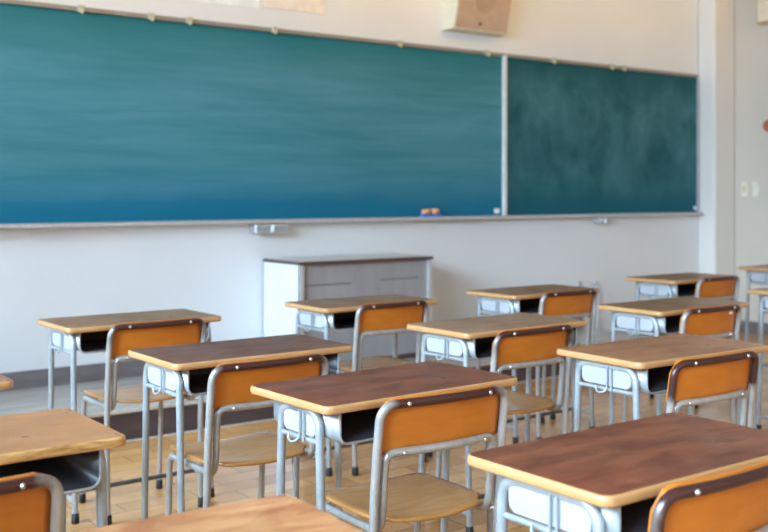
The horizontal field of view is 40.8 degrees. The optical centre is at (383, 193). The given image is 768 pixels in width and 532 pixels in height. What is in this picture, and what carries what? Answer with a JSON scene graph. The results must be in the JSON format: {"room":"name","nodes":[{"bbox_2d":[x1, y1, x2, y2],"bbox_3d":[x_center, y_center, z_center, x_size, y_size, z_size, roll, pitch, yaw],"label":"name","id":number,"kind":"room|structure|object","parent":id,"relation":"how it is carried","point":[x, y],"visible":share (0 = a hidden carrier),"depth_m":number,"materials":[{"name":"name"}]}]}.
{"room":"classroom","nodes":[
{"label":"classroom","id":0,"kind":"room"},
{"bbox_2d":[0,0,697,391],"bbox_3d":[-0.768,-0.352,6.351,9.310,3.050,0.150,0,0,-36],"label":"wall","id":1,"kind":"structure","parent":0,"point":[216,269],"depth_m":6.81,"materials":[{"name":"paint"}]},
{"bbox_2d":[195,0,258,8],"bbox_3d":[-0.928,-1.312,6.135,0.425,0.380,0.006,0,0,-36],"label":"notice","id":2,"kind":"object","parent":1,"relation":"attached to","point":[254,4],"visible":1,"depth_m":6.17,"materials":[{"name":"paper"}]},
{"bbox_2d":[0,0,502,223],"bbox_3d":[-0.952,-0.429,6.099,4.475,1.166,0.032,0,0,-36],"label":"blackboard","id":3,"kind":"object","parent":1,"relation":"attached to","point":[106,115],"visible":0.99,"depth_m":6.14,"materials":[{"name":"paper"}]},
{"bbox_2d":[77,5,84,13],"bbox_3d":[-1.631,-0.996,5.565,0.040,0.048,0.022,0,0,-36],"label":"clip","id":4,"kind":"object","parent":3,"relation":"attached to","point":[80,8],"visible":1,"depth_m":5.56,"materials":[{"name":"yellow plastic"}]},
{"bbox_2d":[148,12,154,20],"bbox_3d":[-1.306,-0.996,5.804,0.040,0.048,0.022,0,0,-36],"label":"clip","id":5,"kind":"object","parent":3,"relation":"attached to","point":[151,16],"visible":1,"depth_m":5.80,"materials":[{"name":"yellow plastic"}]},
{"bbox_2d":[186,17,192,24],"bbox_3d":[-1.118,-0.996,5.943,0.040,0.048,0.022,0,0,-36],"label":"clip","id":6,"kind":"object","parent":3,"relation":"attached to","point":[189,20],"visible":1,"depth_m":5.94,"materials":[{"name":"yellow plastic"}]},
{"bbox_2d":[272,26,277,33],"bbox_3d":[-0.663,-0.996,6.279,0.040,0.048,0.022,0,0,-36],"label":"clip","id":7,"kind":"object","parent":3,"relation":"attached to","point":[274,28],"visible":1,"depth_m":6.27,"materials":[{"name":"yellow plastic"}]},
{"bbox_2d":[397,40,402,46],"bbox_3d":[0.108,-0.996,6.848,0.040,0.048,0.022,0,0,-36],"label":"clip","id":8,"kind":"object","parent":3,"relation":"attached to","point":[399,42],"visible":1,"depth_m":6.84,"materials":[{"name":"yellow plastic"}]},
{"bbox_2d":[485,50,490,56],"bbox_3d":[0.740,-0.996,7.315,0.040,0.048,0.022,0,0,-36],"label":"clip","id":9,"kind":"object","parent":3,"relation":"attached to","point":[487,52],"visible":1,"depth_m":7.31,"materials":[{"name":"yellow plastic"}]},
{"bbox_2d":[249,223,288,232],"bbox_3d":[-0.693,0.208,6.255,0.235,0.055,0.092,0,0,-36],"label":"box","id":10,"kind":"object","parent":1,"relation":"attached to","point":[279,227],"visible":1,"depth_m":6.21,"materials":[{"name":"metal"}]},
{"bbox_2d":[0,317,582,390],"bbox_3d":[-1.407,0.977,5.778,7.300,0.093,0.012,0,0,-36],"label":"baseboard","id":11,"kind":"structure","parent":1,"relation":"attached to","point":[130,368],"depth_m":5.56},
{"bbox_2d":[263,0,323,14],"bbox_3d":[-0.557,-1.325,6.410,0.443,0.380,0.006,0,0,-36],"label":"notice","id":12,"kind":"object","parent":1,"relation":"attached to","point":[306,6],"visible":1,"depth_m":6.42,"materials":[{"name":"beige paper"}]},
{"bbox_2d":[0,212,702,227],"bbox_3d":[-0.032,0.168,6.749,6.727,0.025,0.083,0,0,-36],"label":"chalk tray","id":13,"kind":"object","parent":1,"relation":"attached to","point":[46,225],"visible":1,"depth_m":6.37,"materials":[{"name":"metal"}]},
{"bbox_2d":[419,209,441,216],"bbox_3d":[0.317,0.129,7.003,0.160,0.058,0.052,0,0,-36],"label":"eraser","id":14,"kind":"object","parent":13,"relation":"on","point":[426,212],"visible":0.94,"depth_m":6.98,"materials":[{"name":"blue plastic"}]},
{"bbox_2d":[442,0,511,36],"bbox_3d":[0.663,-1.327,7.182,0.500,0.400,0.213,0,0,-36],"label":"wall speaker","id":15,"kind":"object","parent":1,"relation":"attached to","point":[477,17],"visible":1,"depth_m":7.12},
{"bbox_2d":[591,282,598,328],"bbox_3d":[1.647,0.926,8.009,0.070,0.494,0.049,0,0,-36],"label":"pipe","id":16,"kind":"object","parent":1,"relation":"attached to","point":[597,283],"visible":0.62,"depth_m":8.01,"materials":[{"name":"metal"}]},
{"bbox_2d":[502,53,698,214],"bbox_3d":[1.757,-0.429,8.096,2.256,1.166,0.042,0,0,-36],"label":"blackboard","id":17,"kind":"object","parent":1,"relation":"attached to","point":[578,137],"visible":0.95,"depth_m":8.03,"materials":[{"name":"metal"}]},
{"bbox_2d":[593,217,609,222],"bbox_3d":[1.691,0.203,8.015,0.115,0.045,0.092,0,0,-36],"label":"box","id":18,"kind":"object","parent":1,"relation":"attached to","point":[595,219],"visible":1,"depth_m":7.98,"materials":[{"name":"metal"}]},
{"bbox_2d":[616,329,678,335],"bbox_3d":[2.102,1.128,8.370,1.424,0.090,0.012,0,0,-36],"label":"baseboard","id":19,"kind":"structure","parent":1,"relation":"attached to","point":[661,334],"depth_m":8.39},
{"bbox_2d":[698,0,733,296],"bbox_3d":[2.838,-0.352,8.811,0.284,3.050,0.174,0,0,-36],"label":"pillar","id":20,"kind":"structure","parent":1,"relation":"attached to","point":[715,17],"depth_m":8.72,"materials":[{"name":"paint"}]},
{"bbox_2d":[66,332,767,531],"bbox_3d":[1.977,1.223,2.634,9.310,0.100,9.390,0,0,-36],"label":"floor","id":21,"kind":"structure","parent":0,"point":[231,485],"depth_m":4.38,"materials":[{"name":"brown wood"}]},
{"bbox_2d":[0,374,13,389],"bbox_3d":[-1.281,0.823,2.571,0.612,0.700,0.345,0,0,-36],"label":"school desk","id":22,"kind":"object","parent":21,"relation":"on","point":[5,383],"visible":0.97,"depth_m":2.61,"materials":[{"name":"grey paint"}]},
{"bbox_2d":[0,472,63,531],"bbox_3d":[-0.785,0.816,1.740,0.395,0.714,0.380,0,0,-36],"label":"chair","id":23,"kind":"object","parent":21,"relation":"on","point":[29,502],"visible":1,"depth_m":1.70,"materials":[{"name":"orange wood"}]},
{"bbox_2d":[0,408,125,531],"bbox_3d":[-0.845,0.823,1.973,0.612,0.700,0.345,0,0,-36],"label":"school desk","id":24,"kind":"object","parent":21,"relation":"on","point":[64,444],"visible":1,"depth_m":2.03,"materials":[{"name":"grey paint"}]},
{"bbox_2d":[0,450,101,494],"bbox_3d":[-0.837,0.533,1.962,0.516,0.077,0.282,0,0,-36],"label":"tray","id":25,"kind":"object","parent":24,"relation":"on","point":[79,472],"depth_m":2.08,"materials":[{"name":"grey paint"}]},
{"bbox_2d":[37,309,220,523],"bbox_3d":[-0.970,0.823,3.950,0.612,0.700,0.345,0,0,-37],"label":"school desk","id":26,"kind":"object","parent":21,"relation":"on","point":[87,334],"visible":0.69,"depth_m":3.87,"materials":[{"name":"brown wood"}]},
{"bbox_2d":[73,322,209,353],"bbox_3d":[-0.961,0.533,3.940,0.516,0.077,0.286,0,0,-36],"label":"tray","id":27,"kind":"object","parent":26,"relation":"on","point":[93,339],"depth_m":3.78,"materials":[{"name":"grey paint"}]},
{"bbox_2d":[79,317,206,525],"bbox_3d":[-0.915,0.816,3.876,0.395,0.714,0.380,0,0,-37],"label":"chair","id":28,"kind":"object","parent":21,"relation":"on","point":[123,337],"visible":0.75,"depth_m":3.75,"materials":[{"name":"orange wood"}]},
{"bbox_2d":[76,495,362,531],"bbox_3d":[-0.311,0.823,1.324,0.612,0.700,0.345,0,0,-33],"label":"school desk","id":29,"kind":"object","parent":21,"relation":"on","point":[278,513],"visible":1,"depth_m":1.49,"materials":[{"name":"grey paint"}]},
{"bbox_2d":[128,334,352,520],"bbox_3d":[-0.437,0.823,3.181,0.612,0.700,0.345,0,0,-37],"label":"school desk","id":30,"kind":"object","parent":21,"relation":"on","point":[187,368],"visible":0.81,"depth_m":3.10,"materials":[{"name":"grey paint"}]},
{"bbox_2d":[180,353,338,395],"bbox_3d":[-0.429,0.533,3.171,0.516,0.077,0.284,0,0,-36],"label":"tray","id":31,"kind":"object","parent":30,"relation":"on","point":[194,377],"depth_m":3.04,"materials":[{"name":"grey paint"}]},
{"bbox_2d":[166,353,328,514],"bbox_3d":[-0.412,0.816,3.017,0.395,0.714,0.380,0,0,-37],"label":"chair","id":32,"kind":"object","parent":21,"relation":"on","point":[229,383],"visible":0.8,"depth_m":2.88,"materials":[{"name":"orange wood"}]},
{"bbox_2d":[0,327,651,441],"bbox_3d":[-1.154,1.098,5.443,7.290,0.150,0.826,0,0,-36],"label":"platform","id":33,"kind":"object","parent":21,"relation":"on","point":[126,419],"visible":0.23,"depth_m":5.14,"materials":[{"name":"brown wood"}]},
{"bbox_2d":[263,253,432,360],"bbox_3d":[-0.211,0.707,6.389,0.990,0.632,0.425,0,0,-36],"label":"lectern","id":34,"kind":"object","parent":33,"relation":"on","point":[286,279],"visible":0.59,"depth_m":6.20,"materials":[{"name":"metal"}]},
{"bbox_2d":[284,294,437,476],"bbox_3d":[-0.097,0.823,4.566,0.612,0.700,0.345,0,0,-36],"label":"school desk","id":35,"kind":"object","parent":21,"relation":"on","point":[337,314],"visible":0.5,"depth_m":4.46,"materials":[{"name":"grey paint"}]},
{"bbox_2d":[297,305,428,330],"bbox_3d":[-0.089,0.533,4.555,0.516,0.077,0.282,0,0,-36],"label":"tray","id":36,"kind":"object","parent":35,"relation":"on","point":[340,317],"depth_m":4.38,"materials":[{"name":"grey paint"}]},
{"bbox_2d":[250,361,516,531],"bbox_3d":[0.007,0.823,2.610,0.612,0.700,0.345,0,0,-38],"label":"school desk","id":37,"kind":"object","parent":21,"relation":"on","point":[344,407],"visible":0.71,"depth_m":2.50,"materials":[{"name":"grey paint"}]},
{"bbox_2d":[274,400,380,444],"bbox_3d":[0.017,0.533,2.600,0.523,0.077,0.298,0,0,-36],"label":"tray","id":38,"kind":"object","parent":37,"relation":"on","point":[355,426],"depth_m":2.42,"materials":[{"name":"grey paint"}]},
{"bbox_2d":[339,300,428,475],"bbox_3d":[-0.055,0.816,4.526,0.395,0.714,0.380,0,0,-36],"label":"chair","id":39,"kind":"object","parent":21,"relation":"on","point":[386,317],"visible":0.52,"depth_m":4.39,"materials":[{"name":"orange wood"}]},
{"bbox_2d":[315,384,508,531],"bbox_3d":[0.053,0.816,2.534,0.395,0.714,0.380,0,0,-34],"label":"chair","id":40,"kind":"object","parent":21,"relation":"on","point":[439,421],"visible":0.88,"depth_m":2.43,"materials":[{"name":"orange wood"}]},
{"bbox_2d":[407,313,586,531],"bbox_3d":[0.421,0.823,3.808,0.612,0.700,0.345,0,0,-37],"label":"school desk","id":41,"kind":"object","parent":21,"relation":"on","point":[473,337],"visible":0.54,"depth_m":3.71,"materials":[{"name":"grey paint"}]},
{"bbox_2d":[423,327,576,359],"bbox_3d":[0.430,0.533,3.798,0.518,0.077,0.288,0,0,-36],"label":"tray","id":42,"kind":"object","parent":41,"relation":"on","point":[479,347],"depth_m":3.63,"materials":[{"name":"grey paint"}]},
{"bbox_2d":[436,324,573,477],"bbox_3d":[0.424,0.816,3.688,0.395,0.714,0.380,0,0,-37],"label":"chair","id":43,"kind":"object","parent":21,"relation":"on","point":[534,346],"visible":0.59,"depth_m":3.59,"materials":[{"name":"orange wood"}]},
{"bbox_2d":[466,284,599,443],"bbox_3d":[0.742,0.823,5.111,0.612,0.700,0.345,0,0,-38],"label":"school desk","id":44,"kind":"object","parent":21,"relation":"on","point":[519,299],"visible":0.56,"depth_m":5.01,"materials":[{"name":"grey paint"}]},
{"bbox_2d":[478,296,540,313],"bbox_3d":[0.751,0.533,5.101,0.520,0.077,0.293,0,0,-36],"label":"tray","id":45,"kind":"object","parent":44,"relation":"on","point":[523,304],"depth_m":4.95,"materials":[{"name":"grey paint"}]},
{"bbox_2d":[497,289,597,438],"bbox_3d":[0.791,0.816,5.051,0.395,0.714,0.380,0,0,-37],"label":"chair","id":46,"kind":"object","parent":21,"relation":"on","point":[579,303],"visible":0.5,"depth_m":4.94,"materials":[{"name":"orange wood"}]},
{"bbox_2d":[467,413,767,531],"bbox_3d":[0.490,0.823,1.926,0.612,0.700,0.345,0,0,-37],"label":"school desk","id":47,"kind":"object","parent":21,"relation":"on","point":[608,478],"visible":0.86,"depth_m":1.82,"materials":[{"name":"grey paint"}]},
{"bbox_2d":[499,475,657,531],"bbox_3d":[0.499,0.533,1.915,0.516,0.077,0.285,0,0,-36],"label":"tray","id":48,"kind":"object","parent":47,"relation":"on","point":[633,517],"depth_m":1.76,"materials":[{"name":"grey paint"}]},
{"bbox_2d":[557,333,767,431],"bbox_3d":[0.869,0.823,3.199,0.612,0.700,0.345,0,0,-35],"label":"school desk","id":49,"kind":"object","parent":21,"relation":"on","point":[640,364],"visible":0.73,"depth_m":3.10,"materials":[{"name":"grey paint"}]},
{"bbox_2d":[576,353,757,393],"bbox_3d":[0.876,0.533,3.187,0.521,0.077,0.295,0,0,-36],"label":"tray","id":50,"kind":"object","parent":49,"relation":"on","point":[654,379],"depth_m":3.02,"materials":[{"name":"grey paint"}]},
{"bbox_2d":[598,297,748,424],"bbox_3d":[1.254,0.823,4.455,0.612,0.700,0.345,0,0,-36],"label":"school desk","id":51,"kind":"object","parent":21,"relation":"on","point":[658,316],"visible":0.53,"depth_m":4.34,"materials":[{"name":"grey paint"}]},
{"bbox_2d":[612,311,735,333],"bbox_3d":[1.261,0.533,4.444,0.516,0.077,0.284,0,0,-36],"label":"tray","id":52,"kind":"object","parent":51,"relation":"on","point":[669,323],"depth_m":4.28,"materials":[{"name":"grey paint"}]},
{"bbox_2d":[626,272,736,399],"bbox_3d":[1.714,0.823,5.927,0.612,0.700,0.345,0,0,-37],"label":"school desk","id":53,"kind":"object","parent":21,"relation":"on","point":[672,285],"visible":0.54,"depth_m":5.79,"materials":[{"name":"grey paint"}]},
{"bbox_2d":[636,281,696,296],"bbox_3d":[1.721,0.531,5.918,0.512,0.075,0.278,0,0,-37],"label":"tray","id":54,"kind":"object","parent":53,"relation":"on","point":[681,288],"depth_m":5.77,"materials":[{"name":"grey paint"}]},
{"bbox_2d":[622,304,741,423],"bbox_3d":[1.251,0.816,4.357,0.395,0.714,0.380,0,0,-36],"label":"chair","id":55,"kind":"object","parent":21,"relation":"on","point":[718,321],"visible":0.35,"depth_m":4.24,"materials":[{"name":"orange wood"}]},
{"bbox_2d":[649,275,739,407],"bbox_3d":[1.771,0.816,5.886,0.395,0.714,0.380,0,0,-37],"label":"chair","id":56,"kind":"object","parent":21,"relation":"on","point":[718,287],"visible":0.44,"depth_m":5.75,"materials":[{"name":"orange wood"}]},
{"bbox_2d":[648,459,767,531],"bbox_3d":[0.482,0.816,1.846,0.395,0.714,0.380,0,0,-36],"label":"chair","id":57,"kind":"object","parent":21,"relation":"on","point":[736,500],"visible":1,"depth_m":1.69,"materials":[{"name":"orange wood"}]},
{"bbox_2d":[666,350,758,427],"bbox_3d":[0.860,0.816,3.086,0.395,0.714,0.380,0,0,-35],"label":"chair","id":58,"kind":"object","parent":21,"relation":"on","point":[692,381],"visible":0.46,"depth_m":2.95,"materials":[{"name":"orange wood"}]},
{"bbox_2d":[737,264,767,366],"bbox_3d":[2.643,0.823,6.771,0.612,0.700,0.345,0,0,-36],"label":"school desk","id":59,"kind":"object","parent":21,"relation":"on","point":[758,274],"visible":0.88,"depth_m":6.67,"materials":[{"name":"grey paint"}]},
{"bbox_2d":[747,288,767,428],"bbox_3d":[2.138,0.823,5.155,0.612,0.700,0.345,0,0,-36],"label":"school desk","id":60,"kind":"object","parent":21,"relation":"on","point":[762,292],"visible":0.87,"depth_m":5.08,"materials":[{"name":"grey paint"}]},
{"bbox_2d":[759,295,766,308],"bbox_3d":[2.146,0.533,5.144,0.516,0.077,0.282,0,0,-36],"label":"tray","id":61,"kind":"object","parent":60,"relation":"on","point":[762,298],"depth_m":5.07,"materials":[{"name":"grey paint"}]},
{"bbox_2d":[758,312,767,342],"bbox_3d":[2.683,0.816,6.717,0.395,0.714,0.380,0,0,-36],"label":"chair","id":62,"kind":"object","parent":21,"relation":"on","point":[764,312],"visible":0.12,"depth_m":6.75,"materials":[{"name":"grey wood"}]},
{"bbox_2d":[734,0,767,322],"bbox_3d":[5.706,-0.352,5.295,0.150,3.050,9.240,0,0,-36],"label":"wall","id":63,"kind":"structure","parent":0,"point":[750,38],"depth_m":8.71,"materials":[{"name":"beige paint"}]},
{"bbox_2d":[741,182,747,195],"bbox_3d":[3.055,-0.042,8.745,0.016,0.120,0.060,0,0,-36],"label":"light switch","id":64,"kind":"object","parent":63,"relation":"attached to","point":[744,185],"visible":1,"depth_m":8.74,"materials":[{"name":"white plastic"}]},
{"bbox_2d":[739,320,767,334],"bbox_3d":[5.652,1.123,5.231,0.012,0.100,8.902,0,0,-36],"label":"baseboard","id":65,"kind":"structure","parent":63,"relation":"attached to","point":[753,326],"depth_m":8.67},
{"bbox_2d":[752,182,758,195],"bbox_3d":[3.117,-0.042,8.660,0.016,0.120,0.060,0,0,-36],"label":"light switch","id":66,"kind":"object","parent":63,"relation":"attached to","point":[755,185],"visible":1,"depth_m":8.65,"materials":[{"name":"white plastic"}]},
{"bbox_2d":[756,0,767,24],"bbox_3d":[3.238,-1.614,8.418,0.108,0.410,0.400,0,0,-36],"label":"upper cabinet","id":67,"kind":"object","parent":63,"relation":"attached to","point":[761,5],"visible":1,"depth_m":8.50,"materials":[{"name":"beige wood"}]},
{"bbox_2d":[763,120,767,131],"bbox_3d":[3.187,-0.566,8.545,0.040,0.099,0.099,0,0,-36],"label":"button","id":68,"kind":"object","parent":63,"relation":"attached to","point":[765,124],"visible":1,"depth_m":8.55,"materials":[{"name":"red plastic"}]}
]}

